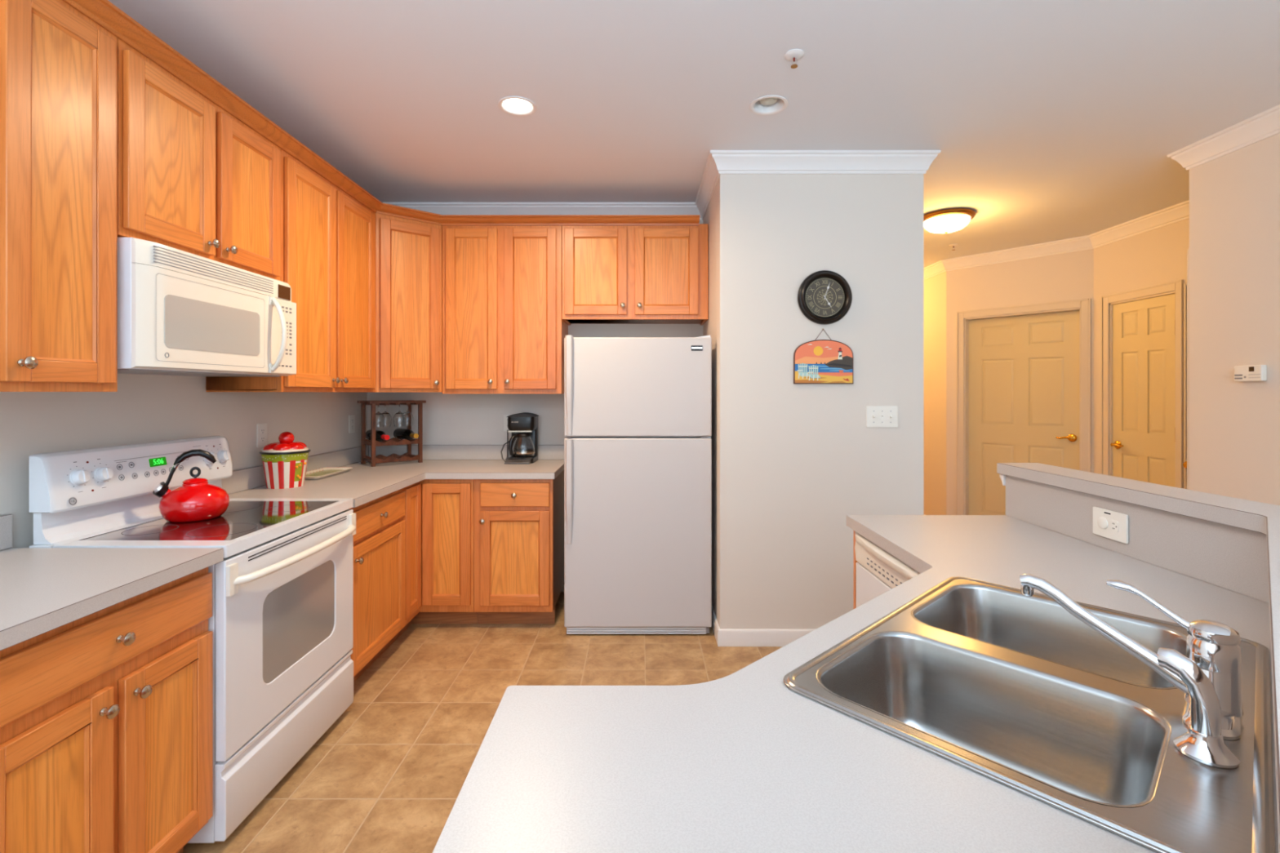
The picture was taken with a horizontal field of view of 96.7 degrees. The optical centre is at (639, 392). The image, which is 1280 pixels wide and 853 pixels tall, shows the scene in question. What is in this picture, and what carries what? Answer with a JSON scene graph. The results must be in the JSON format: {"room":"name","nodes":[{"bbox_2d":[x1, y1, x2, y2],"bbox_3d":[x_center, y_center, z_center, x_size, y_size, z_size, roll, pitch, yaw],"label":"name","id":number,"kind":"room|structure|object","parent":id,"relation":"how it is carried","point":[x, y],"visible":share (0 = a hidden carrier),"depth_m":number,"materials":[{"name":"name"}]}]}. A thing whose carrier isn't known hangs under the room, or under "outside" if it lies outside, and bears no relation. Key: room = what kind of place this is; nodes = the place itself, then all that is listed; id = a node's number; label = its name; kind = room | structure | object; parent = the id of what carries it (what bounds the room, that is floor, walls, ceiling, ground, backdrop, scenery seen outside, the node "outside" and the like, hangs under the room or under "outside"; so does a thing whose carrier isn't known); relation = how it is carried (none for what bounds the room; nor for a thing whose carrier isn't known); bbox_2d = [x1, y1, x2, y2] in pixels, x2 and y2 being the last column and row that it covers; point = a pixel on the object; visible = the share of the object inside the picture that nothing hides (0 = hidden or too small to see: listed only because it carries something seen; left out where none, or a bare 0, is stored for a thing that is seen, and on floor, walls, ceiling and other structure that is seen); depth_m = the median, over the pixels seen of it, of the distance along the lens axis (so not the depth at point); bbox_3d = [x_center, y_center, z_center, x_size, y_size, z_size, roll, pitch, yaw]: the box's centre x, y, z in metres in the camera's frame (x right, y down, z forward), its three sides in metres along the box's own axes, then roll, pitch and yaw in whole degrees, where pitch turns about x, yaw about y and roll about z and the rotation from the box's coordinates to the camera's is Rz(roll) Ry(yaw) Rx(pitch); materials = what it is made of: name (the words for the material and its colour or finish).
{"room":"kitchen","nodes":[
{"label":"kitchen","id":0,"kind":"room"},
{"bbox_2d":[0,373,367,547],"bbox_3d":[-1.930,0.042,0.210,0.100,2.667,7.620,0,0,0],"label":"wall","id":1,"kind":"structure","parent":0,"point":[144,408],"depth_m":2.19,"materials":[{"name":"beige paint"}]},
{"bbox_2d":[0,514,12,551],"bbox_3d":[-1.870,0.410,1.364,0.018,0.100,0.648,0,0,0],"label":"backsplash","id":2,"kind":"structure","parent":1,"relation":"attached to","point":[6,520],"depth_m":1.67,"materials":[{"name":"laminate"}]},
{"bbox_2d":[0,0,117,391],"bbox_3d":[-1.686,-0.533,1.500,0.378,1.063,0.379,0,0,0],"label":"upper cabinet","id":3,"kind":"object","parent":1,"relation":"attached to","point":[59,66],"visible":1,"depth_m":1.50,"materials":[{"name":"brown wood"}]},
{"bbox_2d":[117,37,280,280],"bbox_3d":[-1.686,-0.767,2.073,0.378,0.595,0.766,0,0,0],"label":"upper cabinet","id":4,"kind":"object","parent":1,"relation":"attached to","point":[194,178],"visible":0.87,"depth_m":1.94,"materials":[{"name":"brown wood"}]},
{"bbox_2d":[117,237,296,377],"bbox_3d":[-1.649,-0.265,2.073,0.458,0.396,0.758,0,0,0],"label":"microwave","id":5,"kind":"object","parent":4,"relation":"attached to","point":[180,313],"visible":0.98,"depth_m":1.91,"materials":[{"name":"white"}]},
{"bbox_2d":[257,422,266,447],"bbox_3d":[-1.875,0.212,2.824,0.007,0.116,0.072,0,0,0],"label":"wall outlet","id":6,"kind":"object","parent":1,"relation":"attached to","point":[261,428],"visible":0.9,"depth_m":2.82,"materials":[{"name":"white plastic"}]},
{"bbox_2d":[260,428,265,434],"bbox_3d":[-1.873,0.192,2.824,0.002,0.028,0.032,0,0,0],"label":"receptacle","id":7,"kind":"object","parent":6,"relation":"attached to","point":[262,430],"depth_m":2.82,"materials":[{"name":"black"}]},
{"bbox_2d":[260,436,265,442],"bbox_3d":[-1.873,0.232,2.824,0.002,0.028,0.032,0,0,0],"label":"receptacle","id":8,"kind":"object","parent":6,"relation":"attached to","point":[262,438],"depth_m":2.82,"materials":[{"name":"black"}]},
{"bbox_2d":[205,148,375,391],"bbox_3d":[-1.686,-0.533,2.896,0.378,1.063,0.877,0,0,0],"label":"upper cabinet","id":9,"kind":"object","parent":1,"relation":"attached to","point":[328,236],"visible":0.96,"depth_m":2.79,"materials":[{"name":"brown wood"}]},
{"bbox_2d":[348,414,355,433],"bbox_3d":[-1.875,0.205,3.705,0.007,0.116,0.072,0,0,0],"label":"wall outlet","id":10,"kind":"object","parent":1,"relation":"attached to","point":[351,418],"visible":1,"depth_m":3.70,"materials":[{"name":"white plastic"}]},
{"bbox_2d":[348,213,442,392],"bbox_3d":[-1.560,-0.533,3.625,0.630,1.063,0.580,0,0,0],"label":"upper cabinet","id":11,"kind":"object","parent":1,"relation":"attached to","point":[409,252],"visible":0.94,"depth_m":3.44,"materials":[{"name":"brown wood"}]},
{"bbox_2d":[182,591,782,852],"bbox_3d":[0.930,1.425,3.600,5.620,0.100,6.800,0,0,0],"label":"floor","id":12,"kind":"structure","parent":0,"point":[388,775],"depth_m":2.40,"materials":[{"name":"tile"}]},
{"bbox_2d":[0,567,213,852],"bbox_3d":[-1.550,0.938,1.373,0.643,0.872,0.633,0,0,0],"label":"base cabinet","id":13,"kind":"object","parent":12,"relation":"on","point":[106,715],"visible":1,"depth_m":1.37,"materials":[{"name":"brown wood"}]},
{"bbox_2d":[0,514,223,650],"bbox_3d":[-1.557,0.430,1.364,0.644,0.140,0.648,0,0,0],"label":"countertop","id":14,"kind":"structure","parent":13,"relation":"on","point":[42,590],"depth_m":1.43,"materials":[{"name":"laminate"}]},
{"bbox_2d":[29,435,355,843],"bbox_3d":[-1.498,0.765,2.076,0.648,1.160,0.760,0,0,0],"label":"range","id":15,"kind":"object","parent":12,"relation":"on","point":[281,623],"visible":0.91,"depth_m":1.91,"materials":[{"name":"white metal"}]},
{"bbox_2d":[29,498,352,558],"bbox_3d":[-1.529,0.476,2.076,0.586,0.038,0.760,0,0,0],"label":"cooktop","id":16,"kind":"object","parent":15,"relation":"in","point":[247,526],"depth_m":1.92,"materials":[{"name":"black ceramic"}]},
{"bbox_2d":[152,448,230,522],"bbox_3d":[-1.622,0.333,2.075,0.205,0.249,0.206,0,0,21],"label":"tea kettle","id":17,"kind":"object","parent":15,"relation":"on","point":[197,500],"visible":1,"depth_m":2.02,"materials":[{"name":"red metal"}]},
{"bbox_2d":[348,488,405,682],"bbox_3d":[-1.550,0.938,2.769,0.643,0.872,0.608,0,0,0],"label":"base cabinet","id":18,"kind":"object","parent":12,"relation":"on","point":[380,537],"visible":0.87,"depth_m":2.76,"materials":[{"name":"brown wood"}]},
{"bbox_2d":[388,479,477,646],"bbox_3d":[-1.421,0.938,3.493,0.909,0.872,0.844,0,0,0],"label":"base cabinet","id":19,"kind":"object","parent":12,"relation":"on","point":[439,516],"visible":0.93,"depth_m":3.29,"materials":[{"name":"brown wood"}]},
{"bbox_2d":[221,444,564,507],"bbox_3d":[-1.185,0.430,3.192,1.388,0.140,1.456,0,0,0],"label":"countertop","id":20,"kind":"structure","parent":19,"relation":"on","point":[364,483],"depth_m":3.27,"materials":[{"name":"laminate"}]},
{"bbox_2d":[259,431,310,488],"bbox_3d":[-1.742,0.327,2.795,0.214,0.269,0.214,0,0,-25],"label":"striped canister","id":21,"kind":"object","parent":20,"relation":"on","point":[284,462],"visible":1,"depth_m":2.73,"materials":[{"name":"red ceramic"}]},
{"bbox_2d":[305,466,352,479],"bbox_3d":[-1.770,0.450,3.165,0.179,0.021,0.370,0,0,0],"label":"serving tray","id":22,"kind":"object","parent":20,"relation":"on","point":[316,474],"visible":0.75,"depth_m":3.20,"materials":[{"name":"beige ceramic"}]},
{"bbox_2d":[357,400,426,466],"bbox_3d":[-1.619,0.257,3.714,0.355,0.408,0.229,0,0,-44],"label":"wine rack","id":23,"kind":"object","parent":20,"relation":"on","point":[373,460],"visible":0.98,"depth_m":3.67,"materials":[{"name":"brown wood"}]},
{"bbox_2d":[365,429,389,442],"bbox_3d":[-1.672,0.279,3.638,0.073,0.073,0.301,0,0,-43],"label":"wine bottle","id":24,"kind":"object","parent":23,"relation":"in","point":[380,436],"visible":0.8,"depth_m":3.60,"materials":[{"name":"black glass"}]},
{"bbox_2d":[375,403,385,427],"bbox_3d":[-1.664,0.141,3.619,0.076,0.164,0.076,0,0,-44],"label":"wine glass","id":25,"kind":"object","parent":23,"relation":"hanging from","point":[380,418],"visible":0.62,"depth_m":3.60,"materials":[{"name":"white"}]},
{"bbox_2d":[382,404,391,426],"bbox_3d":[-1.661,0.141,3.711,0.076,0.164,0.076,0,0,-44],"label":"wine glass","id":26,"kind":"object","parent":23,"relation":"hanging from","point":[387,415],"visible":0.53,"depth_m":3.69,"materials":[{"name":"white"}]},
{"bbox_2d":[393,403,405,426],"bbox_3d":[-1.565,0.141,3.701,0.076,0.164,0.076,0,0,-43],"label":"wine glass","id":27,"kind":"object","parent":23,"relation":"hanging from","point":[399,418],"visible":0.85,"depth_m":3.67,"materials":[{"name":"white"}]},
{"bbox_2d":[393,428,418,440],"bbox_3d":[-1.541,0.279,3.763,0.073,0.073,0.301,0,0,-43],"label":"wine bottle","id":28,"kind":"object","parent":23,"relation":"in","point":[399,433],"visible":0.99,"depth_m":3.73,"materials":[{"name":"black glass"}]},
{"bbox_2d":[403,404,413,426],"bbox_3d":[-1.546,0.141,3.780,0.076,0.164,0.076,0,0,-44],"label":"wine glass","id":29,"kind":"object","parent":23,"relation":"hanging from","point":[409,417],"visible":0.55,"depth_m":3.76,"materials":[{"name":"white"}]},
{"bbox_2d":[500,412,538,464],"bbox_3d":[-0.805,0.299,3.776,0.227,0.324,0.241,0,0,0],"label":"coffee maker","id":30,"kind":"object","parent":20,"relation":"on","point":[522,445],"visible":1,"depth_m":3.71,"materials":[{"name":"black plastic"}]},
{"bbox_2d":[474,470,564,623],"bbox_3d":[-0.735,0.938,3.580,0.458,0.872,0.663,0,0,0],"label":"base cabinet","id":31,"kind":"object","parent":12,"relation":"on","point":[519,523],"visible":0.97,"depth_m":3.29,"materials":[{"name":"brown wood"}]},
{"bbox_2d":[564,335,711,634],"bbox_3d":[-0.011,0.521,3.531,0.831,1.692,0.727,0,0,0],"label":"refrigerator","id":32,"kind":"object","parent":12,"relation":"on","point":[637,411],"visible":1,"depth_m":3.20,"materials":[{"name":"grey metal"}]},
{"bbox_2d":[711,605,815,646],"bbox_3d":[0.988,1.329,5.028,1.134,0.089,3.904,0,0,0],"label":"baseboard","id":33,"kind":"structure","parent":12,"relation":"on","point":[724,637],"depth_m":3.08,"materials":[{"name":"white wood"}]},
{"bbox_2d":[853,530,857,608],"bbox_3d":[0.812,0.938,2.129,0.020,0.874,0.015,0,0,0],"label":"end panel","id":34,"kind":"object","parent":12,"relation":"on","point":[855,560],"visible":0.02,"depth_m":2.12,"materials":[{"name":"brown wood"}]},
{"bbox_2d":[854,531,920,607],"bbox_3d":[1.065,0.941,1.821,0.594,0.867,0.590,0,0,0],"label":"dishwasher","id":35,"kind":"object","parent":12,"relation":"on","point":[878,571],"visible":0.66,"depth_m":1.92,"materials":[{"name":"white plastic"}]},
{"bbox_2d":[866,557,902,586],"bbox_3d":[0.798,0.592,1.865,0.002,0.023,0.270,0,0,0],"label":"vent","id":36,"kind":"object","parent":35,"relation":"attached to","point":[873,565],"depth_m":1.86,"materials":[{"name":"grey"}]},
{"bbox_3d":[-0.070,0.938,0.586,0.248,0.872,0.618,0,0,0],"label":"base cabinet","id":37,"kind":"object","parent":12,"relation":"on","visible":0},
{"bbox_2d":[432,475,1278,852],"bbox_3d":[0.658,0.404,1.147,1.043,0.191,2.450,0,0,38],"label":"countertop","id":38,"kind":"structure","parent":37,"relation":"on","point":[742,761],"depth_m":0.73,"materials":[{"name":"laminate"}]},
{"bbox_2d":[782,577,1275,852],"bbox_3d":[0.677,0.547,0.967,0.775,0.186,0.530,0,0,-43],"label":"sink","id":39,"kind":"object","parent":38,"relation":"in","point":[1012,689],"visible":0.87,"depth_m":0.92,"materials":[{"name":"metal"}]},
{"bbox_2d":[1156,647,1239,768],"bbox_3d":[0.709,0.397,0.724,0.060,0.119,0.076,0,0,-42],"label":"sprayer","id":40,"kind":"object","parent":39,"relation":"on","point":[1203,742],"visible":1,"depth_m":0.71,"materials":[{"name":"silver metal"}]},
{"bbox_2d":[367,220,702,591],"bbox_3d":[-0.723,0.042,3.970,2.315,2.667,0.100,0,0,0],"label":"wall","id":41,"kind":"structure","parent":0,"point":[448,419],"depth_m":3.92,"materials":[{"name":"beige paint"}]},
{"bbox_2d":[442,225,568,393],"bbox_3d":[-0.872,-0.528,3.726,0.755,1.073,0.378,0,0,0],"label":"upper cabinet","id":42,"kind":"object","parent":41,"relation":"attached to","point":[504,331],"visible":0.98,"depth_m":3.58,"materials":[{"name":"brown wood"}]},
{"bbox_2d":[63,0,699,225],"bbox_3d":[-1.082,-1.079,2.865,1.361,0.052,3.008,0,0,40],"label":"crown molding","id":43,"kind":"structure","parent":42,"relation":"on","point":[104,13],"depth_m":2.38,"materials":[{"name":"brown wood"}]},
{"bbox_2d":[502,414,510,431],"bbox_3d":[-0.905,0.210,3.915,0.072,0.116,0.007,0,0,0],"label":"wall outlet","id":44,"kind":"object","parent":41,"relation":"attached to","point":[505,428],"visible":0.5,"depth_m":3.91,"materials":[{"name":"white plastic"}]},
{"bbox_2d":[562,223,708,324],"bbox_3d":[-0.030,-0.764,3.726,0.925,0.602,0.378,0,0,0],"label":"upper cabinet","id":45,"kind":"object","parent":41,"relation":"attached to","point":[612,274],"visible":1,"depth_m":3.58,"materials":[{"name":"brown wood"}]},
{"bbox_2d":[108,0,1279,267],"bbox_3d":[0.930,-1.322,1.750,5.620,0.060,10.500,0,0,0],"label":"ceiling","id":46,"kind":"structure","parent":0,"point":[1048,120],"depth_m":2.42,"materials":[{"name":"white paint"}]},
{"bbox_2d":[497,96,537,115],"bbox_3d":[-0.552,-1.320,2.563,0.172,0.068,0.172,0,0,0],"label":"recessed light","id":47,"kind":"object","parent":46,"relation":"in","point":[513,105],"visible":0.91,"depth_m":2.58,"materials":[{"name":"white glass"}]},
{"bbox_2d":[749,94,788,115],"bbox_3d":[0.578,-1.320,2.555,0.172,0.068,0.172,0,0,0],"label":"recessed light","id":48,"kind":"object","parent":46,"relation":"in","point":[766,104],"visible":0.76,"depth_m":2.58,"materials":[{"name":"white"}]},
{"bbox_2d":[784,48,804,68],"bbox_3d":[0.589,-1.268,2.173,0.074,0.046,0.074,0,0,0],"label":"sprinkler","id":49,"kind":"object","parent":46,"relation":"attached to","point":[793,55],"visible":1,"depth_m":2.17,"materials":[{"name":"white metal"}]},
{"bbox_2d":[924,208,976,233],"bbox_3d":[2.235,-1.225,4.150,0.372,0.133,0.372,0,0,0],"label":"ceiling lamp","id":50,"kind":"object","parent":46,"relation":"attached to","point":[946,220],"visible":0.9,"depth_m":4.04,"materials":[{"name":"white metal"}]},
{"bbox_2d":[948,243,958,250],"bbox_3d":[2.740,-1.268,4.970,0.074,0.046,0.074,0,0,0],"label":"sprinkler","id":51,"kind":"object","parent":46,"relation":"attached to","point":[955,244],"visible":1,"depth_m":4.96,"materials":[{"name":"white"}]},
{"bbox_2d":[702,182,717,620],"bbox_3d":[0.485,0.042,3.605,0.100,2.667,0.830,0,0,0],"label":"wall","id":52,"kind":"structure","parent":0,"point":[710,326],"depth_m":3.31,"materials":[{"name":"beige paint"}]},
{"bbox_2d":[717,173,924,629],"bbox_3d":[0.988,0.042,3.140,1.106,2.667,0.100,0,0,0],"label":"wall","id":53,"kind":"structure","parent":0,"point":[794,460],"depth_m":3.09,"materials":[{"name":"beige paint"}]},
{"bbox_2d":[793,328,853,383],"bbox_3d":[0.994,-0.197,3.080,0.322,0.300,0.018,0,0,0],"label":"plaque","id":54,"kind":"object","parent":53,"relation":"attached to","point":[818,361],"visible":1,"depth_m":3.08,"materials":[{"name":"multicoloured"}]},
{"bbox_2d":[797,270,852,324],"bbox_3d":[1.000,-0.515,3.071,0.292,0.292,0.038,0,0,0],"label":"wall clock","id":55,"kind":"object","parent":53,"relation":"attached to","point":[824,296],"visible":1,"depth_m":3.08,"materials":[{"name":"black plastic"}]},
{"bbox_2d":[866,405,897,427],"bbox_3d":[1.313,0.131,3.081,0.172,0.116,0.017,0,0,0],"label":"light switch","id":56,"kind":"object","parent":53,"relation":"attached to","point":[877,416],"visible":1,"depth_m":3.08,"materials":[{"name":"white plastic"}]},
{"bbox_2d":[924,271,946,515],"bbox_3d":[3.050,0.042,6.285,0.100,2.667,1.430,0,0,0],"label":"wall","id":57,"kind":"structure","parent":0,"point":[935,287],"depth_m":5.77,"materials":[{"name":"beige paint"}]},
{"bbox_2d":[946,248,1093,515],"bbox_3d":[3.408,0.042,5.162,0.100,2.667,1.150,0,0,-40],"label":"wall","id":58,"kind":"structure","parent":0,"point":[1068,276],"depth_m":5.17,"materials":[{"name":"beige paint"}]},
{"bbox_2d":[955,298,1090,515],"bbox_3d":[3.430,0.298,5.129,0.129,2.154,1.037,0,0,-40],"label":"door","id":59,"kind":"structure","parent":58,"relation":"in","point":[1023,372],"depth_m":5.17,"materials":[{"name":"beige paint"}]},
{"bbox_2d":[1019,573,1244,740],"bbox_3d":[0.748,0.375,0.886,0.164,0.163,0.265,0,0,-42],"label":"faucet","id":60,"kind":"object","parent":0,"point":[1213,646],"visible":0.85,"depth_m":0.81,"materials":[{"name":"silver metal"}]},
{"bbox_2d":[1093,217,1189,474],"bbox_3d":[3.790,0.042,3.835,0.100,2.667,1.810,0,0,0],"label":"wall","id":61,"kind":"structure","parent":0,"point":[1158,255],"depth_m":4.34,"materials":[{"name":"beige paint"}]},
{"bbox_2d":[1101,279,1183,488],"bbox_3d":[3.765,0.298,4.252,0.146,2.154,0.684,0,0,0],"label":"door","id":62,"kind":"structure","parent":61,"relation":"in","point":[1142,329],"depth_m":4.24,"materials":[{"name":"beige paint"}]},
{"bbox_2d":[1182,283,1186,488],"bbox_3d":[3.756,0.314,3.482,0.165,2.122,0.823,0,0,0],"label":"door frame","id":63,"kind":"structure","parent":61,"relation":"in","point":[1184,464],"depth_m":3.88,"materials":[{"name":"beige paint"}]},
{"bbox_2d":[1030,523,1269,604],"bbox_3d":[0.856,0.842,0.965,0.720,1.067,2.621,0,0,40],"label":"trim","id":64,"kind":"structure","parent":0,"point":[1030,523],"depth_m":1.53,"materials":[{"name":"beige paint"}]},
{"bbox_2d":[999,473,1005,485],"bbox_3d":[1.433,0.329,2.151,0.134,0.042,0.024,0,0,0],"label":"trim","id":65,"kind":"structure","parent":64,"relation":"attached to","point":[1002,477],"depth_m":2.14,"materials":[{"name":"white wood"}]},
{"bbox_2d":[1093,506,1128,543],"bbox_3d":[1.367,0.385,1.658,0.011,0.082,0.120,0,0,0],"label":"wall outlet","id":66,"kind":"object","parent":64,"relation":"attached to","point":[1109,524],"visible":1,"depth_m":1.65,"materials":[{"name":"white plastic"}]},
{"bbox_2d":[1097,516,1118,532],"bbox_3d":[1.364,0.385,1.660,0.005,0.035,0.072,0,0,0],"label":"receptacle","id":67,"kind":"object","parent":66,"relation":"attached to","point":[1105,524],"depth_m":1.66,"materials":[{"name":"white plastic"}]},
{"bbox_2d":[1005,475,1269,603],"bbox_3d":[0.811,0.385,1.013,0.599,0.152,2.452,0,0,40],"label":"backsplash","id":68,"kind":"structure","parent":64,"relation":"attached to","point":[1229,557],"depth_m":1.49,"materials":[{"name":"laminate"}]},
{"bbox_2d":[996,462,1279,852],"bbox_3d":[0.846,0.287,0.973,0.763,0.040,2.668,0,0,40],"label":"bar ledge","id":69,"kind":"object","parent":64,"relation":"on","point":[1258,517],"visible":1,"depth_m":1.39,"materials":[{"name":"laminate"}]},
{"bbox_2d":[1186,248,1189,489],"bbox_3d":[3.315,0.303,3.002,0.770,2.144,0.141,0,0,0],"label":"door","id":70,"kind":"structure","parent":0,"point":[1188,250],"depth_m":3.04,"materials":[{"name":"beige paint"}]},
{"bbox_2d":[1189,133,1279,506],"bbox_3d":[2.975,0.042,-0.285,0.100,2.667,6.630,0,0,0],"label":"wall","id":71,"kind":"structure","parent":0,"point":[1234,197],"depth_m":2.79,"materials":[{"name":"beige paint"}]},
{"bbox_2d":[382,104,1279,279],"bbox_3d":[0.930,-1.239,1.750,5.620,0.104,10.500,0,0,0],"label":"trim","id":72,"kind":"structure","parent":71,"relation":"attached to","point":[1264,125],"depth_m":3.11,"materials":[{"name":"white wood"}]},
{"bbox_2d":[1234,364,1266,381],"bbox_3d":[2.910,-0.092,2.715,0.027,0.076,0.124,0,0,0],"label":"thermostat","id":73,"kind":"object","parent":71,"relation":"attached to","point":[1250,372],"visible":1,"depth_m":2.70,"materials":[{"name":"white plastic"}]},
{"bbox_2d":[1234,374,1245,379],"bbox_3d":[2.898,-0.076,2.747,0.002,0.022,0.052,0,0,0],"label":"print","id":74,"kind":"object","parent":73,"relation":"attached to","point":[1236,376],"depth_m":2.75,"materials":[{"name":"grey"}]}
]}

